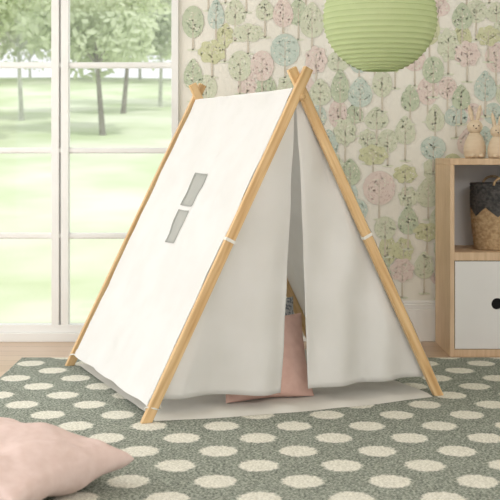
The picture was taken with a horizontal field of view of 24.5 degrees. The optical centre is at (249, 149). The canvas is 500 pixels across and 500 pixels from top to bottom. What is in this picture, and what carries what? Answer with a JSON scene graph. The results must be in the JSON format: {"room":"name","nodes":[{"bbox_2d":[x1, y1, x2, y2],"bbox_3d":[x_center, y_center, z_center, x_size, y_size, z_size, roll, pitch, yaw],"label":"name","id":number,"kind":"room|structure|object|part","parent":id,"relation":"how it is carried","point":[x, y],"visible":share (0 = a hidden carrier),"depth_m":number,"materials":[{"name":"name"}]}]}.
{"room":"children's room","nodes":[
{"label":"children's room","id":0,"kind":"room"},
{"bbox_2d":[0,341,449,376],"bbox_3d":[-0.050,1.050,2.470,5.500,0.100,7.340,0,0,0],"label":"floor","id":1,"kind":"structure","parent":0,"point":[11,353],"depth_m":5.74,"materials":[{"name":"brown wood"}]},
{"bbox_2d":[0,357,499,499],"bbox_3d":[0.457,0.993,3.935,3.086,0.014,3.070,0,0,0],"label":"rug","id":2,"kind":"object","parent":1,"relation":"on","point":[447,446],"visible":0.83,"depth_m":3.89,"materials":[{"name":"carpet"}]},
{"bbox_2d":[0,417,133,499],"bbox_3d":[-0.725,0.893,3.330,0.588,0.183,0.510,0,0,32],"label":"throw pillow","id":3,"kind":"object","parent":2,"relation":"on","point":[39,460],"visible":1,"depth_m":3.21,"materials":[{"name":"fabric"}]},
{"bbox_2d":[65,66,442,423],"bbox_3d":[-0.027,0.333,4.922,1.263,1.306,1.269,0,0,-22],"label":"tent","id":4,"kind":"object","parent":2,"relation":"on","point":[250,206],"visible":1,"depth_m":4.48,"materials":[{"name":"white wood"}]},
{"bbox_2d":[163,114,293,399],"bbox_3d":[-0.097,0.364,4.320,0.572,1.136,0.042,0,0,-21],"label":"curtain","id":5,"kind":"object","parent":4,"relation":"hanging from","point":[234,327],"depth_m":4.36,"materials":[{"name":"fabric"}]},
{"bbox_3d":[-0.262,0.349,5.498,1.163,1.151,0.008,0,0,-21],"label":"panel","id":6,"kind":"part","parent":4,"relation":"part of","materials":[{"name":"white fabric"}]},
{"bbox_2d":[226,313,313,402],"bbox_3d":[0.059,0.818,4.550,0.377,0.312,0.171,0,0,-23],"label":"throw pillow","id":7,"kind":"object","parent":4,"relation":"on","point":[294,381],"visible":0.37,"depth_m":4.54,"materials":[{"name":"pink fabric"}]},
{"bbox_2d":[285,297,293,314],"bbox_3d":[0.032,0.796,4.778,0.373,0.341,0.160,0,0,-21],"label":"patterned pillow","id":8,"kind":"object","parent":4,"relation":"on","point":[289,301],"visible":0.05,"depth_m":4.86,"materials":[{"name":"fabric"}]},
{"bbox_2d":[296,100,423,388],"bbox_3d":[0.444,0.359,4.524,0.569,1.126,0.039,0,0,-21],"label":"curtain","id":9,"kind":"object","parent":4,"relation":"hanging from","point":[359,327],"depth_m":4.48,"materials":[{"name":"fabric"}]},
{"bbox_2d":[435,158,499,356],"bbox_3d":[1.193,0.521,5.775,0.454,0.958,0.440,0,0,0],"label":"storage cabinet","id":10,"kind":"object","parent":1,"relation":"on","point":[467,278],"visible":0.99,"depth_m":5.56,"materials":[{"name":"brown wood"}]},
{"bbox_2d":[464,105,485,157],"bbox_3d":[1.122,-0.091,5.735,0.110,0.266,0.120,0,0,0],"label":"bunny figurine","id":11,"kind":"object","parent":10,"relation":"on","point":[474,146],"visible":0.99,"depth_m":5.71,"materials":[{"name":"brown wood"}]},
{"bbox_3d":[1.193,0.750,5.567,0.404,0.423,0.016,0,0,0],"label":"drawer","id":12,"kind":"part","parent":10,"relation":"part of","materials":[{"name":"white wood"}]},
{"bbox_2d":[470,175,499,250],"bbox_3d":[1.243,0.311,5.760,0.283,0.366,0.283,0,0,0],"label":"woven basket","id":13,"kind":"object","parent":10,"relation":"in","point":[484,196],"visible":1,"depth_m":5.66,"materials":[{"name":"beige wicker"}]},
{"bbox_2d":[487,113,499,157],"bbox_3d":[1.222,-0.072,5.686,0.094,0.226,0.102,0,0,0],"label":"bunny figurine","id":14,"kind":"object","parent":10,"relation":"on","point":[493,150],"visible":1,"depth_m":5.66,"materials":[{"name":"brown wood"}]},
{"bbox_2d":[179,0,499,300],"bbox_3d":[-0.050,-0.300,6.077,5.500,2.600,0.125,0,0,0],"label":"wall","id":15,"kind":"structure","parent":0,"point":[386,131],"depth_m":6.02,"materials":[{"name":"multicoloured paper"}]},
{"bbox_2d":[0,0,178,341],"bbox_3d":[-1.347,-0.215,6.035,1.946,2.430,0.090,0,0,0],"label":"frame","id":16,"kind":"object","parent":15,"relation":"attached to","point":[60,329],"visible":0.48,"depth_m":6.01,"materials":[{"name":"white paint"}]},
{"bbox_2d":[303,301,434,340],"bbox_3d":[1.115,0.894,6.011,2.970,0.212,0.016,0,0,0],"label":"baseboard","id":17,"kind":"structure","parent":15,"relation":"attached to","point":[421,314],"depth_m":6.00,"materials":[{"name":"white paint"}]},
{"bbox_3d":[-0.050,-1.650,2.470,5.500,0.100,7.340,0,0,0],"label":"ceiling","id":18,"kind":"structure","parent":0,"visible":0},
{"bbox_2d":[323,0,437,71],"bbox_3d":[0.456,-0.939,4.030,0.402,1.322,0.402,0,0,0],"label":"paper lantern","id":19,"kind":"object","parent":18,"relation":"hanging from","point":[368,35],"visible":1,"depth_m":3.88,"materials":[{"name":"green paper"}]},
{"label":"outside","id":20,"kind":"structure","parent":0,"visible":0},
{"bbox_2d":[0,77,170,322],"bbox_3d":[-5.000,-0.861,32.220,50.000,4.122,52.000,0,0,0],"label":"lawn","id":21,"kind":"structure","parent":20,"point":[107,191],"depth_m":15.70,"materials":[{"name":"green plant"}]},
{"bbox_2d":[0,19,46,71],"bbox_3d":[-9.018,-4.726,40.011,6.564,5.004,6.761,0,0,0],"label":"tree","id":22,"kind":"object","parent":21,"relation":"on","point":[1,45],"visible":0.04,"depth_m":41.21,"materials":[{"name":"green plant"}]},
{"bbox_2d":[0,40,48,76],"bbox_3d":[-9.104,-5.785,47.187,7.905,6.142,7.484,0,0,0],"label":"tree","id":23,"kind":"object","parent":21,"relation":"on","point":[24,53],"visible":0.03,"depth_m":46.96,"materials":[{"name":"green plant"}]},
{"bbox_2d":[0,0,50,38],"bbox_3d":[-5.055,-1.976,20.187,3.522,4.050,2.868,0,0,0],"label":"tree","id":24,"kind":"object","parent":21,"relation":"on","point":[9,9],"visible":1,"depth_m":20.03,"materials":[{"name":"green plant"}]},
{"bbox_2d":[0,0,100,120],"bbox_3d":[-4.952,-2.536,25.268,3.745,3.990,3.515,0,0,0],"label":"tree","id":25,"kind":"object","parent":21,"relation":"on","point":[17,48],"visible":0.13,"depth_m":24.96,"materials":[{"name":"green plant"}]},
{"bbox_2d":[15,0,170,134],"bbox_3d":[-2.909,-1.912,22.255,3.060,3.467,2.675,0,0,0],"label":"tree","id":26,"kind":"object","parent":21,"relation":"on","point":[96,21],"visible":0.81,"depth_m":21.62,"materials":[{"name":"green plant"}]},
{"bbox_2d":[107,0,170,113],"bbox_3d":[-2.969,-2.679,27.024,3.298,3.840,3.410,0,0,20],"label":"tree","id":27,"kind":"object","parent":21,"relation":"on","point":[161,36],"visible":0.16,"depth_m":27.22,"materials":[{"name":"green plant"}]},
{"bbox_2d":[131,3,170,106],"bbox_3d":[-2.308,-3.059,30.012,3.796,4.070,3.846,0,0,0],"label":"tree","id":28,"kind":"object","parent":21,"relation":"on","point":[168,57],"visible":0.02,"depth_m":29.97,"materials":[{"name":"green plant"}]},
{"bbox_2d":[131,41,170,79],"bbox_3d":[-4.073,-5.091,42.888,7.270,5.101,6.911,0,0,0],"label":"tree","id":29,"kind":"object","parent":21,"relation":"on","point":[139,69],"visible":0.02,"depth_m":42.97,"materials":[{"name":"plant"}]}
]}

